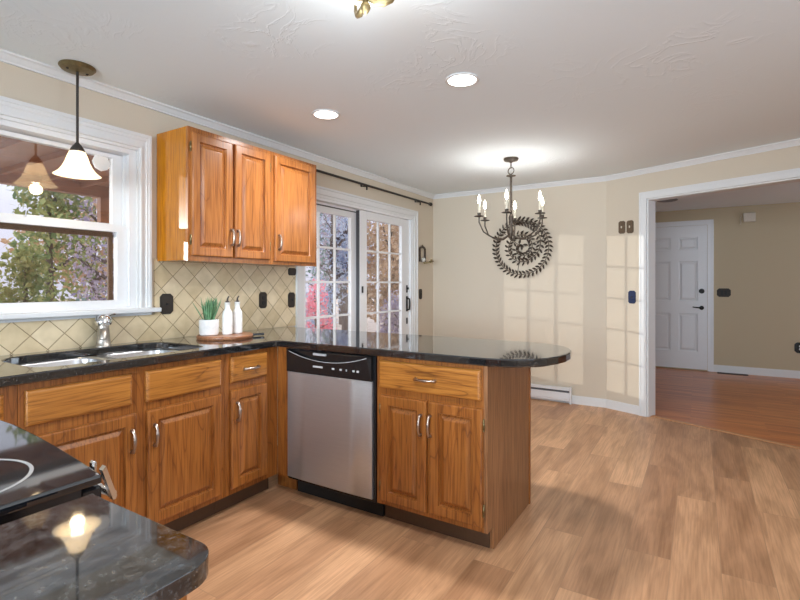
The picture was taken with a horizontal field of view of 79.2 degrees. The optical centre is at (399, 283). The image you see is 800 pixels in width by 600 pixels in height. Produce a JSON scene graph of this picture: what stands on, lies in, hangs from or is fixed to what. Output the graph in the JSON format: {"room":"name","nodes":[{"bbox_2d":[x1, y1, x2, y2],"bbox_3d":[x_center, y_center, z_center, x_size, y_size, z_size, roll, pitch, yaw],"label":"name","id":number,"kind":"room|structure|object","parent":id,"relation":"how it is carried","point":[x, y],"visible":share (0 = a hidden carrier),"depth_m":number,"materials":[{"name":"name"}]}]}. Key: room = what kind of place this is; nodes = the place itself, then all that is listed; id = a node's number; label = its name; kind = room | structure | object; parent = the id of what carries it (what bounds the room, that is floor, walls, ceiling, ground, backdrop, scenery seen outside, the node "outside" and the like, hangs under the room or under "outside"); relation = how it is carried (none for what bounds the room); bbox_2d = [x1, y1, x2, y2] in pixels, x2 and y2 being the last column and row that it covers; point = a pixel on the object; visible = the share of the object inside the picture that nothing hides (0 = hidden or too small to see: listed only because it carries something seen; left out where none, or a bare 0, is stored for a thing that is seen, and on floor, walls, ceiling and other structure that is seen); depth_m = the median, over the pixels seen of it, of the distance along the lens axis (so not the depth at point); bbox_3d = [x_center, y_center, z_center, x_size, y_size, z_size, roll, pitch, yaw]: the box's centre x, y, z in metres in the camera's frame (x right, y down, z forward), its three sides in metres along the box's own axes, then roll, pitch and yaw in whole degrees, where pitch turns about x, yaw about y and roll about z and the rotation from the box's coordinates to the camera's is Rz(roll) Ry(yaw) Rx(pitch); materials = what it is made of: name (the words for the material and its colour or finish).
{"room":"kitchen","nodes":[
{"label":"kitchen","id":0,"kind":"room"},
{"bbox_2d":[0,62,432,444],"bbox_3d":[-1.707,0.083,2.647,0.169,2.328,8.025,0,0,32],"label":"wall","id":1,"kind":"structure","parent":0,"point":[187,282],"depth_m":2.99,"materials":[{"name":"paint"}]},
{"bbox_2d":[0,136,108,222],"bbox_3d":[-3.345,-0.928,2.964,2.930,0.450,4.520,0,0,32],"label":"porch roof","id":2,"kind":"structure","parent":1,"relation":"attached to","point":[25,164],"depth_m":4.76,"materials":[{"name":"brown wood"}]},
{"bbox_2d":[0,96,161,322],"bbox_3d":[-1.832,-0.345,2.397,0.200,1.051,1.254,0,0,32],"label":"window","id":3,"kind":"structure","parent":1,"relation":"in","point":[129,153],"depth_m":2.70,"materials":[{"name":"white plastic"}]},
{"bbox_2d":[92,155,109,170],"bbox_3d":[-1.675,-0.681,2.712,0.006,0.098,0.098,0,0,32],"label":"disc","id":4,"kind":"object","parent":3,"relation":"attached to","point":[101,163],"visible":1,"depth_m":2.71,"materials":[{"name":"white glass"}]},
{"bbox_2d":[160,294,172,313],"bbox_3d":[-1.416,0.121,2.940,0.017,0.124,0.084,0,0,32],"label":"switch plate","id":5,"kind":"object","parent":1,"relation":"attached to","point":[166,300],"visible":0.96,"depth_m":2.94,"materials":[{"name":"brown metal"}]},
{"bbox_2d":[157,126,270,264],"bbox_3d":[-1.144,-0.515,3.070,0.354,0.765,0.624,0,0,32],"label":"upper cabinet","id":6,"kind":"object","parent":1,"relation":"attached to","point":[214,190],"visible":1,"depth_m":2.87,"materials":[{"name":"orange wood"}]},
{"bbox_2d":[0,49,434,198],"bbox_3d":[-1.615,-1.059,2.613,0.042,0.044,7.745,0,0,32],"label":"trim","id":7,"kind":"structure","parent":1,"relation":"attached to","point":[7,57],"depth_m":2.97,"materials":[{"name":"white wood"}]},
{"bbox_2d":[259,292,266,307],"bbox_3d":[-1.016,0.120,3.592,0.013,0.120,0.072,0,0,32],"label":"outlet plate","id":8,"kind":"object","parent":1,"relation":"attached to","point":[262,295],"visible":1,"depth_m":3.58,"materials":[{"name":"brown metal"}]},
{"bbox_2d":[247,151,315,266],"bbox_3d":[-0.859,-0.515,3.531,0.354,0.765,0.456,0,0,32],"label":"upper cabinet","id":9,"kind":"object","parent":1,"relation":"attached to","point":[293,181],"visible":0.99,"depth_m":3.43,"materials":[{"name":"brown wood"}]},
{"bbox_2d":[288,292,294,307],"bbox_3d":[-0.858,0.127,3.841,0.018,0.120,0.072,0,0,32],"label":"outlet plate","id":10,"kind":"object","parent":1,"relation":"attached to","point":[291,296],"visible":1,"depth_m":3.84,"materials":[{"name":"brown metal"}]},
{"bbox_2d":[288,268,295,275],"bbox_3d":[-0.858,-0.098,3.850,0.009,0.060,0.084,0,0,32],"label":"switch plate","id":11,"kind":"object","parent":1,"relation":"attached to","point":[291,271],"visible":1,"depth_m":3.85,"materials":[{"name":"brown metal"}]},
{"bbox_2d":[295,185,417,334],"bbox_3d":[-0.382,0.207,4.761,0.178,2.080,1.965,0,0,32],"label":"door","id":12,"kind":"structure","parent":1,"relation":"in","point":[358,209],"depth_m":4.71,"materials":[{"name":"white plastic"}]},
{"bbox_2d":[306,211,349,329],"bbox_3d":[-0.664,0.138,4.371,0.020,1.555,0.675,0,0,32],"label":"grille","id":13,"kind":"object","parent":12,"relation":"attached to","point":[334,213],"depth_m":4.46,"materials":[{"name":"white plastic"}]},
{"bbox_2d":[367,222,400,332],"bbox_3d":[-0.170,0.138,5.071,0.020,1.555,0.660,0,0,32],"label":"grille","id":14,"kind":"object","parent":12,"relation":"attached to","point":[389,252],"depth_m":5.16,"materials":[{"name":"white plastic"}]},
{"bbox_2d":[316,169,432,205],"bbox_3d":[-0.242,-0.933,4.783,0.092,0.070,2.280,0,0,32],"label":"curtain rod","id":15,"kind":"object","parent":1,"relation":"attached to","point":[317,170],"visible":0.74,"depth_m":4.65,"materials":[{"name":"brown metal"}]},
{"bbox_2d":[419,289,421,298],"bbox_3d":[0.244,0.117,5.640,0.018,0.120,0.068,0,0,32],"label":"switch plate","id":16,"kind":"object","parent":1,"relation":"attached to","point":[420,290],"visible":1,"depth_m":5.63,"materials":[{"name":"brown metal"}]},
{"bbox_2d":[419,245,433,263],"bbox_3d":[0.311,-0.346,5.634,0.146,0.224,0.147,0,0,32],"label":"wall sconce","id":17,"kind":"object","parent":1,"relation":"attached to","point":[423,259],"visible":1,"depth_m":5.64,"materials":[{"name":"metal"}]},
{"bbox_2d":[0,0,799,211],"bbox_3d":[1.756,-1.141,2.265,6.460,0.120,11.020,0,0,32],"label":"ceiling","id":18,"kind":"structure","parent":0,"point":[568,89],"depth_m":2.47,"materials":[{"name":"white paint"}]},
{"bbox_2d":[52,59,101,179],"bbox_3d":[-1.604,-0.810,2.404,0.206,0.541,0.206,0,0,32],"label":"pendant lamp","id":19,"kind":"object","parent":18,"relation":"hanging from","point":[76,165],"visible":1,"depth_m":2.38,"materials":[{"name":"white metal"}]},
{"bbox_2d":[312,109,339,119],"bbox_3d":[-0.471,-1.075,3.075,0.180,0.011,0.180,0,0,32],"label":"recessed light","id":20,"kind":"object","parent":18,"relation":"in","point":[327,114],"visible":1,"depth_m":3.06,"materials":[{"name":"white"}]},
{"bbox_2d":[346,0,393,18],"bbox_3d":[-0.117,-0.986,1.594,0.211,0.190,0.220,0,0,32],"label":"ceiling light","id":21,"kind":"object","parent":18,"relation":"attached to","point":[365,5],"visible":1,"depth_m":1.59,"materials":[{"name":"gold metal"}]},
{"bbox_2d":[445,72,478,86],"bbox_3d":[0.328,-1.075,2.557,0.180,0.011,0.180,0,0,32],"label":"recessed light","id":22,"kind":"object","parent":18,"relation":"in","point":[463,79],"visible":1,"depth_m":2.54,"materials":[{"name":"white"}]},
{"bbox_2d":[474,156,546,240],"bbox_3d":[0.956,-0.731,4.160,0.632,0.700,0.647,0,0,32],"label":"chandelier","id":23,"kind":"object","parent":18,"relation":"hanging from","point":[511,231],"visible":1,"depth_m":4.14,"materials":[{"name":"metal"}]},
{"bbox_2d":[505,199,507,208],"bbox_3d":[0.858,-0.642,3.889,0.023,0.079,0.023,0,0,32],"label":"candle","id":24,"kind":"object","parent":23,"relation":"on","point":[506,200],"depth_m":3.88,"materials":[{"name":"white wax"}]},
{"bbox_2d":[539,200,541,209],"bbox_3d":[1.142,-0.642,3.940,0.023,0.079,0.023,0,0,32],"label":"candle","id":25,"kind":"object","parent":23,"relation":"on","point":[540,201],"depth_m":3.93,"materials":[{"name":"white wax"}]},
{"bbox_2d":[657,199,677,201],"bbox_3d":[3.439,-1.073,6.221,0.240,0.016,0.240,0,0,32],"label":"ceiling vent","id":26,"kind":"object","parent":18,"relation":"in","point":[669,200],"visible":0.75,"depth_m":6.17,"materials":[{"name":"grey metal"}]},
{"bbox_2d":[178,367,799,599],"bbox_3d":[1.756,1.307,2.265,6.460,0.120,11.020,0,0,32],"label":"floor","id":27,"kind":"structure","parent":0,"point":[623,505],"depth_m":2.48,"materials":[{"name":"brown wood"}]},
{"bbox_2d":[0,385,16,425],"bbox_3d":[-1.821,0.809,1.685,0.659,0.876,0.610,0,0,32],"label":"base cabinet","id":28,"kind":"object","parent":27,"relation":"on","point":[8,395],"visible":0.23,"depth_m":1.78,"materials":[{"name":"brown wood"}]},
{"bbox_2d":[0,327,571,387],"bbox_3d":[-0.674,0.352,2.038,2.226,0.038,2.757,0,0,32],"label":"countertop","id":29,"kind":"structure","parent":28,"relation":"on","point":[468,351],"depth_m":2.47,"materials":[{"name":"black stone"}]},
{"bbox_2d":[19,349,180,366],"bbox_3d":[-1.410,0.467,2.355,0.522,0.192,0.832,0,0,32],"label":"sink","id":30,"kind":"object","parent":29,"relation":"in","point":[69,361],"visible":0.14,"depth_m":2.45,"materials":[{"name":"metal"}]},
{"bbox_2d":[94,313,115,346],"bbox_3d":[-1.571,0.245,2.545,0.091,0.176,0.194,0,0,-17],"label":"faucet","id":31,"kind":"object","parent":29,"relation":"on","point":[102,321],"visible":1,"depth_m":2.56,"materials":[{"name":"silver metal"}]},
{"bbox_2d":[196,332,263,340],"bbox_3d":[-1.077,0.322,3.005,0.329,0.022,0.357,0,0,18],"label":"serving board","id":32,"kind":"object","parent":29,"relation":"on","point":[244,335],"visible":0.85,"depth_m":2.88,"materials":[{"name":"brown wood"}]},
{"bbox_2d":[192,296,220,335],"bbox_3d":[-1.147,0.193,2.938,0.166,0.237,0.157,0,0,7],"label":"potted plant","id":33,"kind":"object","parent":32,"relation":"on","point":[208,326],"visible":1,"depth_m":2.90,"materials":[{"name":"green plant"}]},
{"bbox_2d":[222,296,232,334],"bbox_3d":[-1.065,0.192,2.981,0.062,0.238,0.062,0,0,32],"label":"oil bottle","id":34,"kind":"object","parent":32,"relation":"on","point":[227,315],"visible":1,"depth_m":2.96,"materials":[{"name":"white ceramic"}]},
{"bbox_2d":[232,296,241,333],"bbox_3d":[-1.030,0.192,3.057,0.062,0.238,0.062,0,0,32],"label":"oil bottle","id":35,"kind":"object","parent":32,"relation":"on","point":[237,312],"visible":0.93,"depth_m":3.03,"materials":[{"name":"white ceramic"}]},
{"bbox_2d":[0,420,116,524],"bbox_3d":[-0.983,0.774,0.778,0.736,0.906,0.689,0,0,32],"label":"range","id":36,"kind":"object","parent":27,"relation":"on","point":[36,475],"visible":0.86,"depth_m":0.83,"materials":[{"name":"black glass"}]},
{"bbox_2d":[17,355,223,531],"bbox_3d":[-1.418,0.809,2.338,0.659,0.876,0.920,0,0,32],"label":"base cabinet","id":37,"kind":"object","parent":27,"relation":"on","point":[157,430],"visible":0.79,"depth_m":2.21,"materials":[{"name":"brown wood"}]},
{"bbox_2d":[215,347,276,513],"bbox_3d":[-1.074,0.809,2.893,0.659,0.876,0.381,0,0,32],"label":"base cabinet","id":38,"kind":"object","parent":27,"relation":"on","point":[250,377],"visible":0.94,"depth_m":2.72,"materials":[{"name":"brown wood"}]},
{"bbox_2d":[278,347,297,489],"bbox_3d":[-0.708,0.809,2.944,0.156,0.876,0.087,0,0,32],"label":"strip","id":39,"kind":"object","parent":27,"relation":"on","point":[283,479],"visible":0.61,"depth_m":2.89,"materials":[{"name":"brown wood"}]},
{"bbox_2d":[286,348,384,516],"bbox_3d":[-0.240,0.812,2.946,0.630,0.869,0.642,0,0,32],"label":"dishwasher","id":40,"kind":"object","parent":27,"relation":"on","point":[332,396],"visible":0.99,"depth_m":2.66,"materials":[{"name":"silver metal"}]},
{"bbox_2d":[377,356,530,548],"bbox_3d":[0.299,0.809,2.618,0.616,0.876,0.699,0,0,32],"label":"base cabinet","id":41,"kind":"object","parent":27,"relation":"on","point":[454,440],"visible":1,"depth_m":2.36,"materials":[{"name":"brown wood"}]},
{"bbox_2d":[651,415,799,448],"bbox_3d":[2.941,1.244,3.789,0.050,0.007,1.921,0,0,-36],"label":"trim","id":42,"kind":"structure","parent":27,"relation":"on","point":[683,422],"depth_m":4.04,"materials":[{"name":"brown wood"}]},
{"bbox_2d":[717,372,748,375],"bbox_3d":[4.603,1.243,6.692,0.355,0.008,0.105,0,0,32],"label":"floor vent","id":43,"kind":"object","parent":27,"relation":"in","point":[717,372],"visible":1,"depth_m":6.69,"materials":[{"name":"brown metal"}]},
{"bbox_3d":[-0.522,0.803,0.420,0.304,0.889,0.645,0,0,32],"label":"base cabinet","id":44,"kind":"object","parent":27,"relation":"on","visible":0},
{"bbox_2d":[0,494,208,599],"bbox_3d":[-0.521,0.345,0.414,0.320,0.025,0.636,0,0,32],"label":"countertop","id":45,"kind":"structure","parent":44,"relation":"on","point":[88,547],"depth_m":0.59,"materials":[{"name":"stone"}]},
{"bbox_2d":[433,181,605,398],"bbox_3d":[1.288,0.083,5.441,2.002,2.328,0.120,0,0,32],"label":"wall","id":46,"kind":"structure","parent":0,"point":[564,304],"depth_m":5.26,"materials":[{"name":"beige paint"}]},
{"bbox_2d":[434,176,605,198],"bbox_3d":[1.232,-1.059,5.380,1.972,0.044,0.042,0,0,32],"label":"trim","id":47,"kind":"structure","parent":46,"relation":"attached to","point":[594,179],"depth_m":5.29,"materials":[{"name":"white wood"}]},
{"bbox_2d":[492,216,553,277],"bbox_3d":[1.340,-0.403,5.312,0.685,0.687,0.047,0,0,32],"label":"wreath","id":48,"kind":"object","parent":46,"relation":"attached to","point":[528,223],"visible":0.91,"depth_m":5.28,"materials":[{"name":"metal"}]},
{"bbox_2d":[531,383,571,404],"bbox_3d":[1.182,1.158,5.386,1.408,0.178,0.058,0,0,32],"label":"baseboard heater","id":49,"kind":"object","parent":46,"relation":"attached to","point":[537,390],"visible":0.48,"depth_m":5.10,"materials":[{"name":"white metal"}]},
{"bbox_2d":[531,395,605,407],"bbox_3d":[1.242,1.204,5.391,1.977,0.085,0.014,0,0,32],"label":"baseboard","id":50,"kind":"structure","parent":46,"relation":"attached to","point":[581,400],"depth_m":4.97,"materials":[{"name":"white wood"}]},
{"bbox_2d":[606,145,799,405],"bbox_3d":[2.982,0.083,3.732,0.120,2.328,2.974,0,0,-36],"label":"wall","id":51,"kind":"structure","parent":0,"point":[622,195],"depth_m":4.67,"materials":[{"name":"beige paint"}]},
{"bbox_2d":[618,221,624,233],"bbox_3d":[2.172,-0.556,4.739,0.018,0.124,0.068,0,0,-36],"label":"switch plate","id":52,"kind":"object","parent":51,"relation":"attached to","point":[621,225],"visible":1,"depth_m":4.74,"materials":[{"name":"brown metal"}]},
{"bbox_2d":[605,399,638,414],"bbox_3d":[2.177,1.204,4.736,0.014,0.085,0.353,0,0,-36],"label":"baseboard","id":53,"kind":"structure","parent":51,"relation":"attached to","point":[615,405],"depth_m":4.73,"materials":[{"name":"white wood"}]},
{"bbox_2d":[626,220,633,232],"bbox_3d":[2.220,-0.553,4.672,0.018,0.124,0.068,0,0,-36],"label":"switch plate","id":54,"kind":"object","parent":51,"relation":"attached to","point":[629,224],"visible":1,"depth_m":4.67,"materials":[{"name":"brown metal"}]},
{"bbox_2d":[628,291,635,303],"bbox_3d":[2.232,0.126,4.657,0.017,0.124,0.072,0,0,-36],"label":"switch plate","id":55,"kind":"object","parent":51,"relation":"attached to","point":[631,294],"visible":1,"depth_m":4.65,"materials":[{"name":"blue plastic"}]},
{"bbox_2d":[605,138,799,180],"bbox_3d":[2.896,-1.059,3.713,0.042,0.044,2.845,0,0,-36],"label":"trim","id":56,"kind":"structure","parent":51,"relation":"attached to","point":[795,142],"depth_m":4.09,"materials":[{"name":"white wood"}]},
{"bbox_2d":[639,168,799,416],"bbox_3d":[2.939,0.191,3.787,0.162,2.112,2.081,0,0,-36],"label":"trim","id":57,"kind":"structure","parent":51,"relation":"attached to","point":[646,205],"depth_m":4.54,"materials":[{"name":"white wood"}]},
{"bbox_2d":[655,202,799,370],"bbox_3d":[3.981,0.083,4.569,5.100,2.328,4.760,0,0,32],"label":"wall","id":58,"kind":"structure","parent":0,"point":[757,325],"depth_m":6.63,"materials":[{"name":"beige paint"}]},
{"bbox_2d":[655,219,713,371],"bbox_3d":[4.030,0.165,7.100,0.970,2.165,0.083,0,0,32],"label":"door","id":59,"kind":"structure","parent":58,"relation":"in","point":[680,251],"depth_m":7.05,"materials":[{"name":"white wood"}]},
{"bbox_2d":[717,288,730,296],"bbox_3d":[4.563,0.122,6.812,0.164,0.120,0.013,0,0,32],"label":"switch plate","id":60,"kind":"object","parent":58,"relation":"attached to","point":[721,292],"visible":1,"depth_m":6.81,"materials":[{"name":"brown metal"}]},
{"bbox_2d":[739,212,755,224],"bbox_3d":[4.783,-0.899,6.654,0.180,0.158,0.050,0,0,32],"label":"door chime","id":61,"kind":"object","parent":58,"relation":"attached to","point":[747,217],"visible":1,"depth_m":6.63,"materials":[{"name":"beige plastic"}]},
{"bbox_2d":[714,365,799,378],"bbox_3d":[5.834,1.197,6.025,3.240,0.100,0.014,0,0,32],"label":"baseboard","id":62,"kind":"structure","parent":58,"relation":"attached to","point":[717,368],"depth_m":6.60,"materials":[{"name":"white wood"}]},
{"bbox_2d":[794,342,799,352],"bbox_3d":[5.277,0.842,6.370,0.124,0.140,0.013,0,0,32],"label":"outlet plate","id":63,"kind":"object","parent":58,"relation":"attached to","point":[796,345],"visible":1,"depth_m":6.38,"materials":[{"name":"black plastic"}]},
{"label":"outside","id":64,"kind":"structure","parent":0,"visible":0},
{"bbox_2d":[18,293,398,333],"bbox_3d":[-20.046,1.697,30.043,59.830,0.001,110.000,0,0,32],"label":"ground","id":65,"kind":"structure","parent":64,"point":[371,325],"depth_m":21.88,"materials":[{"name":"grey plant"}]},
{"bbox_2d":[0,231,54,302],"bbox_3d":[-4.617,0.525,5.862,0.923,2.354,0.830,0,0,-33],"label":"leafy shrub","id":66,"kind":"object","parent":65,"relation":"on","point":[22,259],"visible":0.33,"depth_m":5.83,"materials":[{"name":"green plant"}]},
{"bbox_2d":[0,193,113,299],"bbox_3d":[-10.272,-1.279,15.858,3.492,5.962,3.818,0,0,2],"label":"leafy tree","id":67,"kind":"object","parent":65,"relation":"on","point":[3,240],"visible":0.1,"depth_m":15.28,"materials":[{"name":"lavender purple foliage"},{"name":"grey brown bark"}]},
{"bbox_2d":[7,185,113,301],"bbox_3d":[-6.720,-0.563,9.536,2.074,4.543,1.913,0,0,32],"label":"leafy tree","id":68,"kind":"object","parent":65,"relation":"on","point":[50,204],"visible":0.46,"depth_m":9.37,"materials":[{"name":"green plant"}]},
{"bbox_2d":[59,195,113,300],"bbox_3d":[-4.579,-0.105,7.514,1.237,3.618,1.429,0,0,-5],"label":"tree","id":69,"kind":"object","parent":65,"relation":"on","point":[90,251],"visible":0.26,"depth_m":7.33,"materials":[{"name":"grey plant"}]},
{"bbox_2d":[306,278,336,328],"bbox_3d":[-1.280,0.802,7.663,0.571,1.795,0.565,0,0,-22],"label":"shrub","id":70,"kind":"object","parent":65,"relation":"on","point":[313,303],"visible":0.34,"depth_m":7.66,"materials":[{"name":"pink plant"}]},
{"bbox_2d":[306,283,340,327],"bbox_3d":[-1.567,0.836,8.921,0.850,1.727,0.854,0,0,-30],"label":"leafy shrub","id":71,"kind":"object","parent":65,"relation":"on","point":[327,288],"visible":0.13,"depth_m":8.93,"materials":[{"name":"grey plant"}]},
{"bbox_2d":[306,213,373,324],"bbox_3d":[-2.545,-1.504,20.363,3.650,6.416,3.621,0,0,4],"label":"tree","id":72,"kind":"object","parent":65,"relation":"on","point":[323,251],"visible":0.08,"depth_m":20.10,"materials":[{"name":"grey plant"}]},
{"bbox_2d":[306,212,374,327],"bbox_3d":[-1.506,-0.751,10.926,1.967,4.901,1.931,0,0,32],"label":"tree","id":73,"kind":"object","parent":65,"relation":"on","point":[340,238],"visible":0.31,"depth_m":10.99,"materials":[{"name":"grey plant"}]},
{"bbox_2d":[307,213,382,329],"bbox_3d":[-1.764,-1.517,15.877,3.065,6.445,2.986,0,0,1],"label":"tree","id":74,"kind":"object","parent":65,"relation":"on","point":[345,305],"visible":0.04,"depth_m":15.55,"materials":[{"name":"grey plant"}]},
{"bbox_2d":[347,220,398,331],"bbox_3d":[-0.222,-0.372,9.918,1.635,4.158,1.873,0,0,32],"label":"leafy tree","id":75,"kind":"object","parent":65,"relation":"on","point":[383,245],"visible":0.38,"depth_m":9.65,"materials":[{"name":"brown plant"}]},
{"bbox_2d":[375,290,398,333],"bbox_3d":[-0.047,0.900,8.337,0.887,1.614,0.774,0,0,-8],"label":"leafy shrub","id":76,"kind":"object","parent":65,"relation":"on","point":[395,305],"visible":0.16,"depth_m":8.33,"materials":[{"name":"grey plant"}]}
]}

